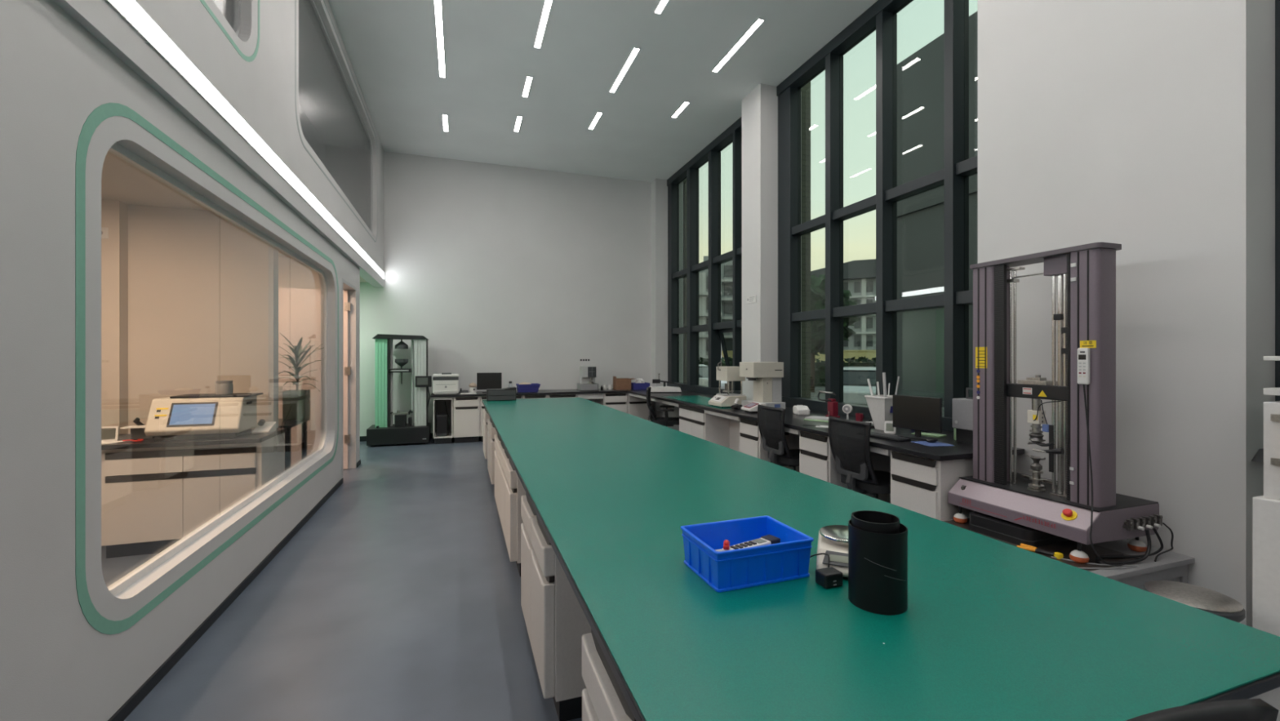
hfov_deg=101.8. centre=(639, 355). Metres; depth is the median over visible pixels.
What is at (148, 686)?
baseboard
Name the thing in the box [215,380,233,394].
storage jar
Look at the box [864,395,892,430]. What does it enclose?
bin
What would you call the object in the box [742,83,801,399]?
wall
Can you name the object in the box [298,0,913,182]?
ceiling
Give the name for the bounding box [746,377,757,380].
outlet
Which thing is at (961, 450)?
countertop
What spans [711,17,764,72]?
recessed light
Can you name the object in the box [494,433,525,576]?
base cabinet
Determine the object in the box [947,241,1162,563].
machine
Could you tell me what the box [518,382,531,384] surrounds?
folded cloth
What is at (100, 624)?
trim
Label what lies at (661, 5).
recessed light
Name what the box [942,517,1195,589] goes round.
bench
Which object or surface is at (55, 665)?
wall
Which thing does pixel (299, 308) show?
door
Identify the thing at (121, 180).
ceiling
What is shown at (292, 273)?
wall
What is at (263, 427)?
desk telephone
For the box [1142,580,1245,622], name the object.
stool
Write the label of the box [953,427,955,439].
glue bottle
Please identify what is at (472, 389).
figurine
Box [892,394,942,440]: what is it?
computer monitor
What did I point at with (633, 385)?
plastic box
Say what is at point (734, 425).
panel
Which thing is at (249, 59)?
trim
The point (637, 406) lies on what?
base cabinet
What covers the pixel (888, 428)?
desk clock
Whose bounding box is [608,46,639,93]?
recessed light
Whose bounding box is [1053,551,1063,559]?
tape roll
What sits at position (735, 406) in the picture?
tool
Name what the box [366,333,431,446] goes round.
machine
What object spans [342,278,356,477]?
trim
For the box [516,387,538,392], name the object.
plastic tray
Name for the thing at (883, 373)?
paper roll
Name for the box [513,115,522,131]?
recessed light
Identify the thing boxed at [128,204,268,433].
wall
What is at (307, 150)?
trim
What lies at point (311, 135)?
wall
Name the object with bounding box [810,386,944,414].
ground
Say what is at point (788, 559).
plastic bin
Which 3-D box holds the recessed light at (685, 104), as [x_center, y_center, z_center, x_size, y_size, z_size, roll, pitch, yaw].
[0.596,-3.643,7.693,0.078,0.014,0.506,0,0,-19]
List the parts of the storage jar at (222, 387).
lid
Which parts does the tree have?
crown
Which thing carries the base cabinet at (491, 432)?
on the floor
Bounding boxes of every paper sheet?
[101,440,127,444]
[815,425,828,427]
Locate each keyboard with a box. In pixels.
[460,392,476,394]
[870,431,911,441]
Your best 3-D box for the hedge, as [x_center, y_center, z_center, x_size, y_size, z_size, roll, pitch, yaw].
[14.536,1.010,31.453,24.225,2.109,1.762,0,0,27]
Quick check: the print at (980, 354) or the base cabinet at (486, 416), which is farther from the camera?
the base cabinet at (486, 416)
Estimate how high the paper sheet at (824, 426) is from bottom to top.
0.002 m
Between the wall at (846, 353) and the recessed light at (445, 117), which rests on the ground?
the wall at (846, 353)
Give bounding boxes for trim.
[75,102,338,634]
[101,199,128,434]
[200,0,259,62]
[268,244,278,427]
[294,0,377,242]
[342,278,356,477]
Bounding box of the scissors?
[122,439,143,441]
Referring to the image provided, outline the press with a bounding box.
[817,390,839,417]
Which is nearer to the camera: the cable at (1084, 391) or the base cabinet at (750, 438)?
the cable at (1084, 391)
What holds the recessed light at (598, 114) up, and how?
in the ceiling at (391, 46)
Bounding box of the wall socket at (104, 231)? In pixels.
[101,226,108,238]
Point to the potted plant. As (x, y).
(296, 402)
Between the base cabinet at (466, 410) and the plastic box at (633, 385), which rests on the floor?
the base cabinet at (466, 410)
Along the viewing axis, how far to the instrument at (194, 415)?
4.10 m
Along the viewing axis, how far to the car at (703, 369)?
22.26 m
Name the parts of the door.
handle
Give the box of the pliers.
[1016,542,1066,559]
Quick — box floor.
[101,435,582,720]
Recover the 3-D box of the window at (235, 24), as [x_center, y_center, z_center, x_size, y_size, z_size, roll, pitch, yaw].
[-2.090,-2.700,1.880,0.040,1.500,3.120,0,0,-19]
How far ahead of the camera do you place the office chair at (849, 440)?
4.12 m
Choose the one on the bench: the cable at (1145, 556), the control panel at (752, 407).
the cable at (1145, 556)
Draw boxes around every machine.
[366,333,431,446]
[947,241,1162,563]
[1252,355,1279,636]
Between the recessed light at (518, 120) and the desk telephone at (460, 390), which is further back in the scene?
the desk telephone at (460, 390)
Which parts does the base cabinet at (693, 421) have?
handle, drawer, door, handle, handle, handle, drawer, door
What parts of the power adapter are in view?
cord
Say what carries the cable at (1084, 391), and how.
hanging from the machine at (1086, 273)
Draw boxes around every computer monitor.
[476,372,502,392]
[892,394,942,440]
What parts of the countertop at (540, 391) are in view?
apron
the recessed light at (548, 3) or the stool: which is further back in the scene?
the recessed light at (548, 3)
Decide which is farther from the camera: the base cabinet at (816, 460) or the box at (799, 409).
the box at (799, 409)
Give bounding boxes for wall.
[0,0,383,720]
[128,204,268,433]
[213,0,324,165]
[278,257,320,288]
[324,144,651,435]
[651,178,684,421]
[721,350,875,362]
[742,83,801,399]
[977,0,1275,626]
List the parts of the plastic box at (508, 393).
drawer, drawer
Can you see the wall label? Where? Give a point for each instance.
(753, 299)
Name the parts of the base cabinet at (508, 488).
door, drawer, door, drawer, door, drawer, drawer, door, handle, handle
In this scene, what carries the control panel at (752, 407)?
on the countertop at (961, 450)
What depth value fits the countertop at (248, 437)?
4.01 m
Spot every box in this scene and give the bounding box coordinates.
[486,386,515,400]
[613,376,635,390]
[631,382,649,389]
[792,404,809,414]
[952,397,973,443]
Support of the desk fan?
on the countertop at (961, 450)
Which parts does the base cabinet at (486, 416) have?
door, door, drawer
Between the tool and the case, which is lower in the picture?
the case
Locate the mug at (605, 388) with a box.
[603,384,608,390]
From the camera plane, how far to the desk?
5.04 m
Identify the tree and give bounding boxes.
[810,274,859,391]
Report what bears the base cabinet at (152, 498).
on the floor
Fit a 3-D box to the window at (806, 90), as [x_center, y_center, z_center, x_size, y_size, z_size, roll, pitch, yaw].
[2.239,-2.800,7.442,0.260,9.400,0.300,0,0,-19]
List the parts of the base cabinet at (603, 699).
door, drawer, handle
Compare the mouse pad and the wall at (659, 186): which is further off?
the wall at (659, 186)
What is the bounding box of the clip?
[723,539,729,549]
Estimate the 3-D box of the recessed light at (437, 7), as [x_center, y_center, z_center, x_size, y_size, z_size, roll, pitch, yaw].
[-2.076,-3.643,5.340,0.078,0.014,3.066,0,0,-19]
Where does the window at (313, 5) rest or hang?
in the wall at (55, 665)
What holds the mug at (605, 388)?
on the countertop at (540, 391)
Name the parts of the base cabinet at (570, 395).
handle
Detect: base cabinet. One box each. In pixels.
[101,431,284,558]
[433,396,453,444]
[453,395,479,443]
[480,395,522,441]
[483,408,489,458]
[487,418,497,484]
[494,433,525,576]
[520,493,591,720]
[522,394,546,398]
[546,393,577,398]
[582,627,1279,720]
[594,392,627,413]
[627,392,652,420]
[679,404,728,448]
[739,417,799,471]
[799,430,890,502]
[890,450,1013,520]
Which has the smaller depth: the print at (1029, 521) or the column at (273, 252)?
the print at (1029, 521)
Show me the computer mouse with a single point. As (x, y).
(929, 439)
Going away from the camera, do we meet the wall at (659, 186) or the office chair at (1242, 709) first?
the office chair at (1242, 709)
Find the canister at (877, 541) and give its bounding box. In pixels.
[848,510,907,614]
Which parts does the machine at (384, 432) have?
control panel, control arm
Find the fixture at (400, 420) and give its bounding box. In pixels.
[394,414,411,426]
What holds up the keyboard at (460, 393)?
on the countertop at (540, 391)
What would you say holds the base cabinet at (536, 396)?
on the floor
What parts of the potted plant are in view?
planter, stem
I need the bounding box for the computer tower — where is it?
[436,413,447,436]
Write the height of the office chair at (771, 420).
0.995 m
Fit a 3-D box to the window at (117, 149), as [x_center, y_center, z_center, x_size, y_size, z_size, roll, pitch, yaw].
[-2.848,0.055,3.893,0.035,1.970,4.040,0,0,-19]
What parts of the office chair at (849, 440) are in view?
backrest, frame, seat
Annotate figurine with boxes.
[469,382,476,392]
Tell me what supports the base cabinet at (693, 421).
on the floor
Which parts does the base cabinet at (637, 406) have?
door, drawer, handle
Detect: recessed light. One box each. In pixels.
[433,0,445,77]
[442,114,448,131]
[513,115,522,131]
[521,75,533,97]
[533,0,552,48]
[588,111,602,129]
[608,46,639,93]
[653,0,668,13]
[671,101,689,117]
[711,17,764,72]
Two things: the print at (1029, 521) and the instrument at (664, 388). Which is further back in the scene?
the instrument at (664, 388)
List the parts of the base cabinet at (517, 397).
door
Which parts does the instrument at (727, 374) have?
post, post, table plate, post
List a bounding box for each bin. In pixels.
[680,515,813,592]
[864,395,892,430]
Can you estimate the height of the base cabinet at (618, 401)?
0.805 m
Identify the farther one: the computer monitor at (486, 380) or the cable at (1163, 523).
the computer monitor at (486, 380)
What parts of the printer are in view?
scanner lid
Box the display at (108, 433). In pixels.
[101,426,119,441]
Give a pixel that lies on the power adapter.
(828, 577)
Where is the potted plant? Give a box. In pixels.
[278,332,323,420]
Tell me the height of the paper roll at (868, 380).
0.444 m
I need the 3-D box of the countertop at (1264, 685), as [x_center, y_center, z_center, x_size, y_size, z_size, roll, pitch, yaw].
[-0.416,0.668,4.427,1.490,0.027,7.480,0,0,-19]
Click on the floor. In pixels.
(398, 598)
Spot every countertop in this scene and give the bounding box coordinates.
[101,427,286,449]
[430,388,646,399]
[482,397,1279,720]
[482,400,1279,720]
[626,390,1024,461]
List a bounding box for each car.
[698,364,727,387]
[843,366,875,404]
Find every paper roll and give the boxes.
[866,378,873,395]
[876,381,879,396]
[882,372,886,396]
[894,376,899,395]
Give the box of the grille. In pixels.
[843,405,850,412]
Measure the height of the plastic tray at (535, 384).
0.070 m
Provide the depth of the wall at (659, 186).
10.76 m
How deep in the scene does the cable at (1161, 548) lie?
2.81 m
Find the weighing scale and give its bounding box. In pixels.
[816,524,848,577]
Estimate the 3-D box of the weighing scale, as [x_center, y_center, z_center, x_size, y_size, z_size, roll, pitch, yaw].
[0.639,0.604,1.617,0.164,0.091,0.245,0,0,21]
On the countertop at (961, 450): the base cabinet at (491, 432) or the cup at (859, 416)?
the cup at (859, 416)
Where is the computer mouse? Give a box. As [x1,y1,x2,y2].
[925,437,937,442]
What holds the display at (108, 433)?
on the countertop at (248, 437)
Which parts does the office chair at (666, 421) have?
backrest, frame, seat, armrest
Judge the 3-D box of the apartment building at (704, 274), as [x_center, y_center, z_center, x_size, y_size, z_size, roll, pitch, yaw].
[4.905,-3.100,49.615,5.300,10.000,8.900,0,0,6]
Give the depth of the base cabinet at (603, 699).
1.29 m
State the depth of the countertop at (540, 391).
9.67 m
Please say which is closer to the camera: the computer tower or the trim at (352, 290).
the trim at (352, 290)
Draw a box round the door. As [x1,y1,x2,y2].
[278,287,351,469]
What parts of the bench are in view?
frame rail, panel, leg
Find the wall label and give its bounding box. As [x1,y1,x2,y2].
[746,294,756,303]
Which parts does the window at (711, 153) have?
sash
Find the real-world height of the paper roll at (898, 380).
0.470 m
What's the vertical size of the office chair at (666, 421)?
0.995 m
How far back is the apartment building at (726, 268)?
56.18 m
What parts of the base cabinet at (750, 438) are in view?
handle, handle, drawer, door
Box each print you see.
[960,497,1007,517]
[976,351,984,366]
[1014,515,1055,528]
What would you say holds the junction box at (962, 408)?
on the countertop at (961, 450)
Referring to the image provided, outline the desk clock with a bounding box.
[884,420,895,433]
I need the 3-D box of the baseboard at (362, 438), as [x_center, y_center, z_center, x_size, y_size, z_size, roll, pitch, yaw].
[-5.737,1.455,8.854,4.150,0.090,0.012,0,0,-19]
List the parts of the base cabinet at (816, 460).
handle, handle, drawer, door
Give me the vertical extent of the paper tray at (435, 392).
0.056 m
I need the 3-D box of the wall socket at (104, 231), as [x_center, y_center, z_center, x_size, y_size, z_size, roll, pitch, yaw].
[-4.491,-1.020,4.292,0.160,0.090,0.010,0,0,-19]
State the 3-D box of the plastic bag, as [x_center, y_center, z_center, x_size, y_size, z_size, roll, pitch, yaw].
[-0.001,0.538,10.319,0.202,0.201,0.171,0,0,-19]
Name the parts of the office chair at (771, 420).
backrest, frame, seat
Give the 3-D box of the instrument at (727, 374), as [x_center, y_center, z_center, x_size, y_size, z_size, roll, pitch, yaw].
[1.144,0.353,6.830,0.370,0.607,0.360,0,0,-19]
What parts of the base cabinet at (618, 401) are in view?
handle, handle, drawer, door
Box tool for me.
[730,398,742,408]
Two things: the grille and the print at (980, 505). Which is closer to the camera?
the print at (980, 505)
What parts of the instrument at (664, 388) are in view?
lever arm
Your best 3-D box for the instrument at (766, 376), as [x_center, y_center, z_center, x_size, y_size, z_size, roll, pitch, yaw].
[1.502,0.367,6.486,0.439,0.585,0.444,0,0,-19]
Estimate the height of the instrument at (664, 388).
0.345 m
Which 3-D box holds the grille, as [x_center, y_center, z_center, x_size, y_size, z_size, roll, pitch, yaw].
[2.014,0.515,5.067,0.067,0.067,0.004,0,0,41]
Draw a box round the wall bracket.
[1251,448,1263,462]
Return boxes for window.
[107,142,327,595]
[230,0,240,36]
[307,0,373,232]
[666,115,742,395]
[776,0,977,431]
[800,81,810,398]
[1275,0,1279,400]
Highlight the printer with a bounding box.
[432,373,458,394]
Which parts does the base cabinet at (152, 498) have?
handle, handle, drawer, door, handle, handle, drawer, door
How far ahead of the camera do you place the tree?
26.11 m
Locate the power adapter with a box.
[809,552,842,588]
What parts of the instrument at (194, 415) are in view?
lid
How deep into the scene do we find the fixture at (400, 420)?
8.86 m
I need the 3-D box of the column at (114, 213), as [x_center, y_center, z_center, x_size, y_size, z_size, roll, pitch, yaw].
[-5.297,0.100,4.082,1.960,2.800,0.120,0,0,-19]
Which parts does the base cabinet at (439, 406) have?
panel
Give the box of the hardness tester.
[576,365,599,391]
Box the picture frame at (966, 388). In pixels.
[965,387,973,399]
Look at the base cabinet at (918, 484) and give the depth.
3.58 m
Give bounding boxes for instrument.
[120,417,154,439]
[144,392,263,440]
[649,373,683,393]
[708,360,746,407]
[739,361,785,408]
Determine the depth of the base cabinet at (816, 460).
4.70 m
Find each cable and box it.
[444,400,449,435]
[1050,555,1137,568]
[1083,384,1127,566]
[1094,528,1151,564]
[1106,527,1163,557]
[1154,522,1173,561]
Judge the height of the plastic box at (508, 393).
0.190 m
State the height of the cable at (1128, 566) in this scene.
0.008 m
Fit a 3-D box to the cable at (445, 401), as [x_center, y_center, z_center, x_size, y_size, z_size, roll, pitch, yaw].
[-3.373,1.087,9.089,0.027,0.580,0.236,0,0,-41]
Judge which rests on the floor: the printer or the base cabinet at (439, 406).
the base cabinet at (439, 406)
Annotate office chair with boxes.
[646,386,679,426]
[757,404,799,471]
[828,415,890,498]
[1125,697,1278,720]
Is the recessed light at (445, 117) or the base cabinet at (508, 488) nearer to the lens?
the base cabinet at (508, 488)
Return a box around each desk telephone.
[252,418,275,433]
[459,387,467,393]
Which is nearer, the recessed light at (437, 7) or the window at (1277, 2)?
the window at (1277, 2)
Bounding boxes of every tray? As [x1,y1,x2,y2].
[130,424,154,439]
[434,391,457,394]
[515,382,540,388]
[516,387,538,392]
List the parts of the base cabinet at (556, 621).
door, drawer, handle, drawer, door, handle, handle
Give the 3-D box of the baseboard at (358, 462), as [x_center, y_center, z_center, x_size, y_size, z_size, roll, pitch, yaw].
[-3.855,1.472,7.121,0.012,0.055,0.260,0,0,-19]
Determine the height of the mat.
0.003 m
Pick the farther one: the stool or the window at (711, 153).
the window at (711, 153)
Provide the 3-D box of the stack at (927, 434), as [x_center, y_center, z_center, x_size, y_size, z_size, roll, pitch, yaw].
[2.398,0.654,4.322,0.140,0.012,0.220,0,0,-39]
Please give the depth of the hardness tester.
9.91 m
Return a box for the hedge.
[698,355,875,386]
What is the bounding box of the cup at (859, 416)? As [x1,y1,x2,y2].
[855,413,864,421]
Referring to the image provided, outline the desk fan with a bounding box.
[842,404,853,419]
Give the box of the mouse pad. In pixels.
[911,440,954,446]
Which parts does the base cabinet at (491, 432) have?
drawer, door, drawer, door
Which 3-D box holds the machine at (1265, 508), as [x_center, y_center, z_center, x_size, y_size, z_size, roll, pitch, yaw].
[3.032,0.740,2.020,0.528,1.520,0.735,0,0,-19]
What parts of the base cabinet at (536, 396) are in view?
handle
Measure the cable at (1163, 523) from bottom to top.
0.189 m
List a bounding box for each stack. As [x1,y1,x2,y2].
[804,415,828,422]
[911,431,946,437]
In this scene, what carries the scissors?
on the countertop at (248, 437)
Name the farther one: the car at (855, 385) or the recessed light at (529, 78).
the car at (855, 385)
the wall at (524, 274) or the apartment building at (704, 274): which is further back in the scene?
the apartment building at (704, 274)
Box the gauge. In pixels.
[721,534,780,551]
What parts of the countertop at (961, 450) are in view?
apron, apron, apron, apron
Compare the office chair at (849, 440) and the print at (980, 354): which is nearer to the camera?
the print at (980, 354)
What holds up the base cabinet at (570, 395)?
on the floor
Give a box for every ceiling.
[101,151,367,282]
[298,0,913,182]
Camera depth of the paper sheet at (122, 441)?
3.90 m
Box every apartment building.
[698,263,721,361]
[703,256,732,351]
[810,258,875,350]
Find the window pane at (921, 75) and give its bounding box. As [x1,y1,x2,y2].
[897,10,977,407]
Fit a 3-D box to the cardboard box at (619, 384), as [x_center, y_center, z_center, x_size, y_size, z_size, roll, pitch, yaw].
[-0.309,0.528,10.261,0.401,0.263,0.265,0,0,-19]
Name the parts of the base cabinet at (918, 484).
handle, handle, drawer, door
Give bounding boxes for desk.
[278,417,310,470]
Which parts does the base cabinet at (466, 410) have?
handle, handle, drawer, door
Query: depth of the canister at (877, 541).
1.32 m
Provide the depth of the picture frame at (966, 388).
4.01 m
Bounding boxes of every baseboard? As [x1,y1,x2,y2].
[107,477,343,720]
[356,459,360,467]
[360,432,433,441]
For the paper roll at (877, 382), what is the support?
in the bin at (880, 407)
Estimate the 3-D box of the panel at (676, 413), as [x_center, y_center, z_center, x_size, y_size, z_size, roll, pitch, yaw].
[0.853,1.050,8.999,0.020,0.700,2.406,0,0,-19]
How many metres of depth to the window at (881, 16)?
5.34 m
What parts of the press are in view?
loop handle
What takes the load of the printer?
on the countertop at (540, 391)
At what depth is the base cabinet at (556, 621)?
2.13 m
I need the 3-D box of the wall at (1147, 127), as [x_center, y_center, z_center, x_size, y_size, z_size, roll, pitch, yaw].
[3.169,-1.075,3.457,0.650,5.150,1.460,0,0,-19]
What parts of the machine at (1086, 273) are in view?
guide rod, guide rod, panel, cross rod, rail, arm, extensometer post, arm, guide rod, guide rod, guide rod, stop plate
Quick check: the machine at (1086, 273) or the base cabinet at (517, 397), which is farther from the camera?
the base cabinet at (517, 397)
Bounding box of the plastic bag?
[635,377,644,382]
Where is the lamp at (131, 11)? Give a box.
[105,0,384,279]
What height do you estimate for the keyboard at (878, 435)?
0.021 m
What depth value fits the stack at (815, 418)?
5.32 m
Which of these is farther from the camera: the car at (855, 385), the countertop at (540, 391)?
the car at (855, 385)
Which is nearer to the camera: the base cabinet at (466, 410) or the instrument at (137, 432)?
the instrument at (137, 432)
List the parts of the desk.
leg, leg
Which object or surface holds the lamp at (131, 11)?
attached to the wall at (55, 665)
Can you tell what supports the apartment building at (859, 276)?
on the ground
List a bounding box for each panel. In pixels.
[662,403,679,431]
[728,418,740,451]
[741,401,766,413]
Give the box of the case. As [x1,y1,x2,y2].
[968,511,1068,546]
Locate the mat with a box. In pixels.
[661,395,731,408]

